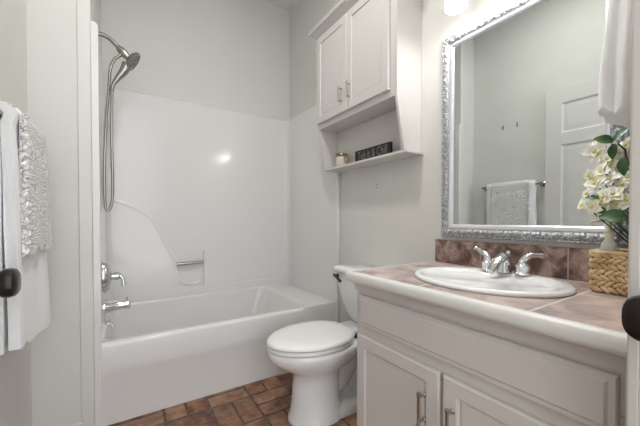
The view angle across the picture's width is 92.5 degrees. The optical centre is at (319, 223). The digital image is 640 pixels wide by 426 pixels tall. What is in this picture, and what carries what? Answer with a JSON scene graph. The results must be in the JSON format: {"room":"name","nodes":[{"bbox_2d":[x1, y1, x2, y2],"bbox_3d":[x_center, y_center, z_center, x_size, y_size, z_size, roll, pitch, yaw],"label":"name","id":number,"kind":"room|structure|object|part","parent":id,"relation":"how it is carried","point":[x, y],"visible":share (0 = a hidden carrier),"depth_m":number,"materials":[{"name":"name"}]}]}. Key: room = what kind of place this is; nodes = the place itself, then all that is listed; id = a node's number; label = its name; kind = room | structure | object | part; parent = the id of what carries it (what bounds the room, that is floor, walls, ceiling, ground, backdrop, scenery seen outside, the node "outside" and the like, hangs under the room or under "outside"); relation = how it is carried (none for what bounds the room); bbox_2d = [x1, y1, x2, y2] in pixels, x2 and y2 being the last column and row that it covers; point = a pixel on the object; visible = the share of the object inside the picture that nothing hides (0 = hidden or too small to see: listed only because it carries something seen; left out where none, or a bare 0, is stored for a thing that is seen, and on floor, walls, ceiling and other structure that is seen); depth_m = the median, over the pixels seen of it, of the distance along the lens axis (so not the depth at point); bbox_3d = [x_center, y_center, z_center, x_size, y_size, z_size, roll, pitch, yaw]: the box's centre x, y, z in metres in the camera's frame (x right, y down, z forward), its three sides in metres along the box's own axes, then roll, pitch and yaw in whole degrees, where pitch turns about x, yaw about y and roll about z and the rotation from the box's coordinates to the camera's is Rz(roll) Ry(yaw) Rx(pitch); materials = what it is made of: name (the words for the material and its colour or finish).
{"room":"bathroom","nodes":[
{"label":"bathroom","id":0,"kind":"room"},
{"bbox_2d":[0,0,31,425],"bbox_3d":[-0.527,-0.508,0.017,0.120,3.150,3.208,-1,1,-33],"label":"wall","id":1,"kind":"structure","parent":0,"point":[15,365],"depth_m":1.23,"materials":[{"name":"paint"}]},
{"bbox_2d":[0,268,20,297],"bbox_3d":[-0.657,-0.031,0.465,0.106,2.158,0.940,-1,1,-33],"label":"door knob","id":2,"kind":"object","parent":1,"relation":"in","point":[10,278],"depth_m":0.82,"materials":[{"name":"metal"}]},
{"bbox_3d":[-1.090,-0.335,1.082,0.070,0.052,0.567,-1,1,-33],"label":"towel bar","id":3,"kind":"object","parent":1,"relation":"attached to","visible":0},
{"bbox_2d":[0,101,50,354],"bbox_3d":[-1.061,0.022,1.099,0.086,0.786,0.431,-1,1,-33],"label":"bath towel","id":4,"kind":"object","parent":3,"relation":"hanging from","point":[26,314],"visible":0.58,"depth_m":0.94,"materials":[{"name":"white fabric"}]},
{"bbox_2d":[3,101,51,256],"bbox_3d":[-1.053,-0.137,1.086,0.109,0.485,0.352,-1,1,-33],"label":"towel","id":5,"kind":"object","parent":4,"relation":"on","point":[36,233],"visible":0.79,"depth_m":1.05,"materials":[{"name":"fabric"}]},
{"bbox_2d":[26,0,80,425],"bbox_3d":[-1.548,-0.535,1.788,0.301,3.150,0.877,-1,1,-33],"label":"wall","id":6,"kind":"structure","parent":0,"point":[51,25],"depth_m":1.47,"materials":[{"name":"paint"}]},
{"bbox_2d":[76,0,101,425],"bbox_3d":[-1.396,-0.537,1.881,0.055,3.150,0.883,-1,1,-33],"label":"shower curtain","id":7,"kind":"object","parent":6,"relation":"attached to","point":[87,11],"depth_m":1.52,"materials":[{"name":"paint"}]},
{"bbox_2d":[99,32,140,211],"bbox_3d":[-1.251,-0.628,1.915,0.229,1.108,0.131,-1,1,-33],"label":"shower","id":8,"kind":"object","parent":6,"relation":"attached to","point":[133,59],"visible":0.99,"depth_m":1.90,"materials":[{"name":"silver metal"}]},
{"bbox_3d":[-1.296,-1.126,1.884,0.125,0.079,0.025,-1,1,-33],"label":"shower arm","id":9,"kind":"part","parent":8,"relation":"part of","materials":[{"name":"silver metal"}]},
{"bbox_3d":[-1.243,-0.921,1.917,0.120,0.190,0.060,-1,1,-33],"label":"handle","id":10,"kind":"part","parent":8,"relation":"part of","materials":[{"name":"silver metal"}]},
{"bbox_2d":[101,0,288,120],"bbox_3d":[-1.142,-0.548,2.638,1.900,3.150,0.120,-1,1,-33],"label":"wall","id":11,"kind":"structure","parent":0,"point":[233,55],"depth_m":2.65,"materials":[{"name":"paint"}]},
{"bbox_2d":[107,372,356,425],"bbox_3d":[0.006,1.102,0.973,2.020,0.101,4.205,-1,1,-33],"label":"floor","id":12,"kind":"structure","parent":0,"point":[264,402],"depth_m":1.71,"materials":[{"name":"brown brick"}]},
{"bbox_2d":[90,21,339,425],"bbox_3d":[-0.721,0.008,2.315,1.545,2.052,0.887,-1,1,-33],"label":"shower","id":13,"kind":"object","parent":12,"relation":"on","point":[221,227],"visible":0.89,"depth_m":2.48,"materials":[{"name":"white plastic"}]},
{"bbox_2d":[104,319,115,328],"bbox_3d":[-1.307,0.621,1.904,0.060,0.069,0.068,-1,1,-33],"label":"lever","id":14,"kind":"object","parent":13,"relation":"attached to","point":[108,323],"visible":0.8,"depth_m":1.90,"materials":[{"name":"silver metal"}]},
{"bbox_2d":[103,261,125,292],"bbox_3d":[-1.282,0.326,1.916,0.119,0.196,0.124,-1,1,-33],"label":"tub valve","id":15,"kind":"object","parent":13,"relation":"attached to","point":[108,276],"visible":0.99,"depth_m":1.87,"materials":[{"name":"silver metal"}]},
{"bbox_3d":[-1.251,0.351,1.933,0.049,0.078,0.033,-1,1,-33],"label":"lever","id":16,"kind":"part","parent":15,"relation":"part of","materials":[{"name":"silver metal"}]},
{"bbox_2d":[103,297,130,313],"bbox_3d":[-1.273,0.508,1.924,0.143,0.090,0.075,-1,1,-33],"label":"tub spout","id":17,"kind":"object","parent":13,"relation":"attached to","point":[111,306],"visible":1,"depth_m":1.90,"materials":[{"name":"silver metal"}]},
{"bbox_3d":[-1.077,0.383,2.585,0.206,0.290,0.021,-1,1,-35],"label":"soap dish","id":18,"kind":"part","parent":13,"relation":"part of","materials":[{"name":"white plastic"}]},
{"bbox_3d":[-0.971,0.224,2.662,1.420,0.804,0.011,-1,1,-33],"label":"backrest panel","id":19,"kind":"part","parent":13,"relation":"part of","materials":[{"name":"white plastic"}]},
{"bbox_2d":[102,284,335,340],"bbox_3d":[-0.735,0.819,2.332,1.515,0.425,0.825,-1,1,-33],"label":"tub basin","id":20,"kind":"object","parent":13,"relation":"in","point":[153,315],"depth_m":2.53,"materials":[{"name":"white ceramic"}]},
{"bbox_2d":[267,263,375,425],"bbox_3d":[0.054,0.662,1.792,0.802,0.756,0.498,-1,1,-33],"label":"toilet","id":21,"kind":"object","parent":12,"relation":"on","point":[320,355],"visible":0.76,"depth_m":1.59,"materials":[{"name":"white ceramic"}]},
{"bbox_3d":[-0.053,0.629,1.666,0.483,0.021,0.368,-1,1,-33],"label":"seat","id":22,"kind":"part","parent":21,"relation":"part of","materials":[{"name":"white plastic"}]},
{"bbox_3d":[-0.052,0.599,1.666,0.488,0.032,0.374,-1,1,-33],"label":"lid","id":23,"kind":"part","parent":21,"relation":"part of","materials":[{"name":"white plastic"}]},
{"bbox_3d":[-0.020,0.842,1.690,0.552,0.398,0.368,-1,1,-33],"label":"bowl","id":24,"kind":"part","parent":21,"relation":"part of","materials":[{"name":"white ceramic"}]},
{"bbox_3d":[0.116,0.356,2.031,0.040,0.049,0.099,-1,1,-33],"label":"flush lever","id":25,"kind":"part","parent":21,"relation":"part of","materials":[{"name":"black metal"}]},
{"bbox_3d":[0.305,0.481,1.949,0.197,0.317,0.468,-1,1,-33],"label":"tank","id":26,"kind":"part","parent":21,"relation":"part of","materials":[{"name":"white ceramic"}]},
{"bbox_3d":[0.301,0.301,1.943,0.217,0.040,0.498,-1,1,-33],"label":"tank lid","id":27,"kind":"part","parent":21,"relation":"part of","materials":[{"name":"white ceramic"}]},
{"bbox_2d":[352,282,626,425],"bbox_3d":[0.606,0.650,1.116,0.605,0.800,0.880,-1,1,-33],"label":"vanity cabinet","id":28,"kind":"object","parent":12,"relation":"on","point":[420,363],"visible":0.91,"depth_m":0.90,"materials":[{"name":"paint"}]},
{"bbox_3d":[0.276,0.708,1.156,0.020,0.473,0.410,-1,1,-33],"label":"cabinet door","id":29,"kind":"part","parent":28,"relation":"part of","materials":[{"name":"paint"}]},
{"bbox_3d":[0.333,0.611,1.014,0.036,0.113,0.017,-1,1,-33],"label":"bar pull","id":30,"kind":"part","parent":28,"relation":"part of","materials":[{"name":"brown metal"}]},
{"bbox_3d":[0.390,0.613,0.925,0.036,0.113,0.017,-1,1,-33],"label":"bar pull","id":31,"kind":"part","parent":28,"relation":"part of","materials":[{"name":"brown metal"}]},
{"bbox_2d":[345,261,627,356],"bbox_3d":[0.602,0.227,1.110,0.612,0.046,0.886,-1,1,-33],"label":"countertop","id":32,"kind":"structure","parent":28,"relation":"on","point":[590,318],"depth_m":0.81,"materials":[{"name":"tile"}]},
{"bbox_2d":[414,266,576,297],"bbox_3d":[0.601,0.266,1.120,0.444,0.148,0.524,-1,1,-33],"label":"sink","id":33,"kind":"object","parent":32,"relation":"in","point":[468,279],"visible":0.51,"depth_m":1.07,"materials":[{"name":"white ceramic"}]},
{"bbox_2d":[474,246,543,275],"bbox_3d":[0.705,0.144,1.207,0.161,0.092,0.253,-1,1,-33],"label":"faucet","id":34,"kind":"object","parent":33,"relation":"on","point":[501,262],"visible":1,"depth_m":1.18,"materials":[{"name":"silver metal"}]},
{"bbox_3d":[0.687,0.122,1.300,0.026,0.051,0.079,0,1,-19],"label":"lever","id":35,"kind":"part","parent":34,"relation":"part of","materials":[{"name":"silver metal"}]},
{"bbox_3d":[0.697,0.159,1.272,0.056,0.062,0.056,-1,1,-33],"label":"handle","id":36,"kind":"part","parent":34,"relation":"part of","materials":[{"name":"silver metal"}]},
{"bbox_3d":[0.698,0.151,1.194,0.136,0.079,0.054,-1,1,-33],"label":"spout","id":37,"kind":"part","parent":34,"relation":"part of","materials":[{"name":"silver metal"}]},
{"bbox_3d":[0.768,0.160,1.161,0.056,0.062,0.056,-1,1,-33],"label":"handle","id":38,"kind":"part","parent":34,"relation":"part of","materials":[{"name":"silver metal"}]},
{"bbox_3d":[0.795,0.128,1.151,0.080,0.040,0.031,0,1,12],"label":"lever","id":39,"kind":"part","parent":34,"relation":"part of","materials":[{"name":"silver metal"}]},
{"bbox_2d":[588,248,627,295],"bbox_3d":[0.945,0.145,0.936,0.157,0.130,0.157,-1,1,-33],"label":"woven basket","id":40,"kind":"object","parent":32,"relation":"on","point":[608,272],"visible":0.83,"depth_m":0.92,"materials":[{"name":"brown wicker"}]},
{"bbox_2d":[577,127,629,242],"bbox_3d":[0.900,-0.050,0.929,0.188,0.476,0.178,-1,1,-33],"label":"bunch","id":41,"kind":"object","parent":40,"relation":"in","point":[616,193],"visible":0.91,"depth_m":0.92,"materials":[{"name":"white plant"}]},
{"bbox_3d":[0.917,0.037,0.932,0.207,0.186,0.006,0,1,9],"label":"stem","id":42,"kind":"part","parent":41,"relation":"part of","materials":[{"name":"green plant"}]},
{"bbox_3d":[0.922,0.038,0.922,0.158,0.184,0.119,-1,1,-33],"label":"stem","id":43,"kind":"part","parent":41,"relation":"part of","materials":[{"name":"green plant"}]},
{"bbox_2d":[589,219,617,251],"bbox_3d":[0.887,0.086,0.958,0.040,0.203,0.064,-1,1,-33],"label":"soap dispenser","id":44,"kind":"object","parent":40,"relation":"in","point":[608,244],"visible":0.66,"depth_m":0.94,"materials":[{"name":"white ceramic"}]},
{"bbox_2d":[600,237,617,251],"bbox_3d":[0.893,0.113,0.948,0.040,0.150,0.040,-1,1,-33],"label":"bottle","id":45,"kind":"object","parent":44,"relation":"attached to","point":[608,244],"depth_m":0.94,"materials":[{"name":"white ceramic"}]},
{"bbox_3d":[0.387,0.274,0.971,0.024,0.042,0.880,-1,1,-33],"label":"cove moulding","id":46,"kind":"part","parent":28,"relation":"part of","materials":[{"name":"paint"}]},
{"bbox_3d":[0.501,0.713,0.802,0.020,0.473,0.404,-1,1,-33],"label":"cabinet door","id":47,"kind":"part","parent":28,"relation":"part of","materials":[{"name":"paint"}]},
{"bbox_2d":[262,0,297,10],"bbox_3d":[0.006,-2.147,0.923,2.020,0.100,4.205,-1,1,-33],"label":"ceiling","id":48,"kind":"structure","parent":0,"point":[287,5],"depth_m":2.96,"materials":[{"name":"paint"}]},
{"bbox_2d":[289,0,627,322],"bbox_3d":[0.442,-0.539,2.032,0.120,3.150,2.845,-1,1,-33],"label":"wall","id":49,"kind":"structure","parent":0,"point":[397,221],"depth_m":1.88,"materials":[{"name":"paint"}]},
{"bbox_2d":[308,0,423,172],"bbox_3d":[0.253,-0.901,1.978,0.249,1.020,0.896,-1,1,-33],"label":"upper cabinet","id":50,"kind":"object","parent":49,"relation":"attached to","point":[369,51],"visible":1,"depth_m":1.85,"materials":[{"name":"paint"}]},
{"bbox_3d":[0.058,-0.883,2.309,0.163,0.970,0.018,-1,1,-33],"label":"panel","id":51,"kind":"part","parent":50,"relation":"part of","materials":[{"name":"paint"}]},
{"bbox_3d":[0.078,-1.039,2.107,0.018,0.617,0.356,-1,1,-33],"label":"cabinet door","id":52,"kind":"part","parent":50,"relation":"part of","materials":[{"name":"paint"}]},
{"bbox_3d":[0.253,-1.380,1.971,0.249,0.063,0.896,-1,1,-33],"label":"crown moulding","id":53,"kind":"part","parent":50,"relation":"part of","materials":[{"name":"paint"}]},
{"bbox_2d":[335,153,347,165],"bbox_3d":[0.168,-0.456,2.177,0.089,0.092,0.137,-1,1,-33],"label":"candle jar","id":54,"kind":"object","parent":50,"relation":"on","point":[341,158],"visible":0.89,"depth_m":2.16,"materials":[{"name":"beige glass"}]},
{"bbox_3d":[0.174,-0.839,1.915,0.032,0.106,0.014,-1,1,-33],"label":"bar pull","id":55,"kind":"part","parent":50,"relation":"part of","materials":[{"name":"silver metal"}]},
{"bbox_3d":[0.273,-1.034,1.800,0.018,0.617,0.368,-1,1,-33],"label":"cabinet door","id":56,"kind":"part","parent":50,"relation":"part of","materials":[{"name":"paint"}]},
{"bbox_3d":[0.345,-0.549,2.043,0.030,0.284,0.748,-1,1,-33],"label":"panel","id":57,"kind":"part","parent":50,"relation":"part of","materials":[{"name":"paint"}]},
{"bbox_2d":[355,142,392,161],"bbox_3d":[0.330,-0.445,1.927,0.023,0.078,0.323,-1,1,-33],"label":"sign board","id":58,"kind":"object","parent":50,"relation":"on","point":[385,148],"visible":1,"depth_m":1.90,"materials":[{"name":"black"}]},
{"bbox_2d":[324,149,423,172],"bbox_3d":[0.303,-0.399,2.008,0.140,0.015,0.802,-1,1,-33],"label":"shelf","id":59,"kind":"object","parent":50,"relation":"attached to","point":[404,153],"depth_m":1.88,"materials":[{"name":"paint"}]},
{"bbox_3d":[0.482,-0.874,1.671,0.193,0.970,0.018,-1,1,-33],"label":"panel","id":60,"kind":"part","parent":50,"relation":"part of","materials":[{"name":"paint"}]},
{"bbox_2d":[444,0,468,15],"bbox_3d":[0.762,-1.079,1.246,0.176,0.196,0.570,-1,1,-33],"label":"vanity light","id":61,"kind":"object","parent":49,"relation":"attached to","point":[452,7],"visible":1,"depth_m":1.43,"materials":[{"name":"white glass"}]},
{"bbox_2d":[435,239,592,281],"bbox_3d":[0.856,0.145,1.268,0.014,0.120,0.880,-1,1,-33],"label":"backsplash","id":62,"kind":"structure","parent":49,"relation":"attached to","point":[570,263],"depth_m":1.25,"materials":[{"name":"tile"}]},
{"bbox_2d":[441,0,629,245],"bbox_3d":[0.821,-0.437,1.295,0.033,1.012,0.703,-1,1,-33],"label":"wall mirror","id":63,"kind":"object","parent":49,"relation":"attached to","point":[520,83],"visible":0.7,"depth_m":1.27,"materials":[{"name":"silver metal"}]},
{"bbox_3d":[1.058,-0.507,-0.068,0.120,3.150,1.360,-1,1,-33],"label":"wall","id":64,"kind":"structure","parent":0,"visible":0},
{"bbox_2d":[621,0,639,425],"bbox_3d":[0.750,-0.027,0.209,0.104,2.158,0.786,-1,1,-33],"label":"door","id":65,"kind":"structure","parent":64,"relation":"in","point":[630,314],"depth_m":0.54,"materials":[{"name":"paint"}]},
{"bbox_3d":[0.549,0.154,0.498,0.072,0.079,0.079,-1,1,-33],"label":"knob","id":66,"kind":"part","parent":65,"relation":"part of","materials":[{"name":"brown metal"}]},
{"bbox_3d":[0.886,-0.519,0.690,0.574,3.150,0.105,-1,1,-33],"label":"wall","id":67,"kind":"structure","parent":0,"visible":0},
{"bbox_3d":[0.867,-0.740,0.787,0.159,0.179,0.082,-1,1,-33],"label":"towel ring","id":68,"kind":"object","parent":67,"relation":"attached to","visible":0},
{"bbox_2d":[597,0,631,128],"bbox_3d":[0.839,-0.470,0.834,0.244,0.433,0.107,-1,1,-33],"label":"hand towel","id":69,"kind":"object","parent":68,"relation":"hanging from","point":[614,88],"visible":0.77,"depth_m":0.79,"materials":[{"name":"white fabric"}]}
]}

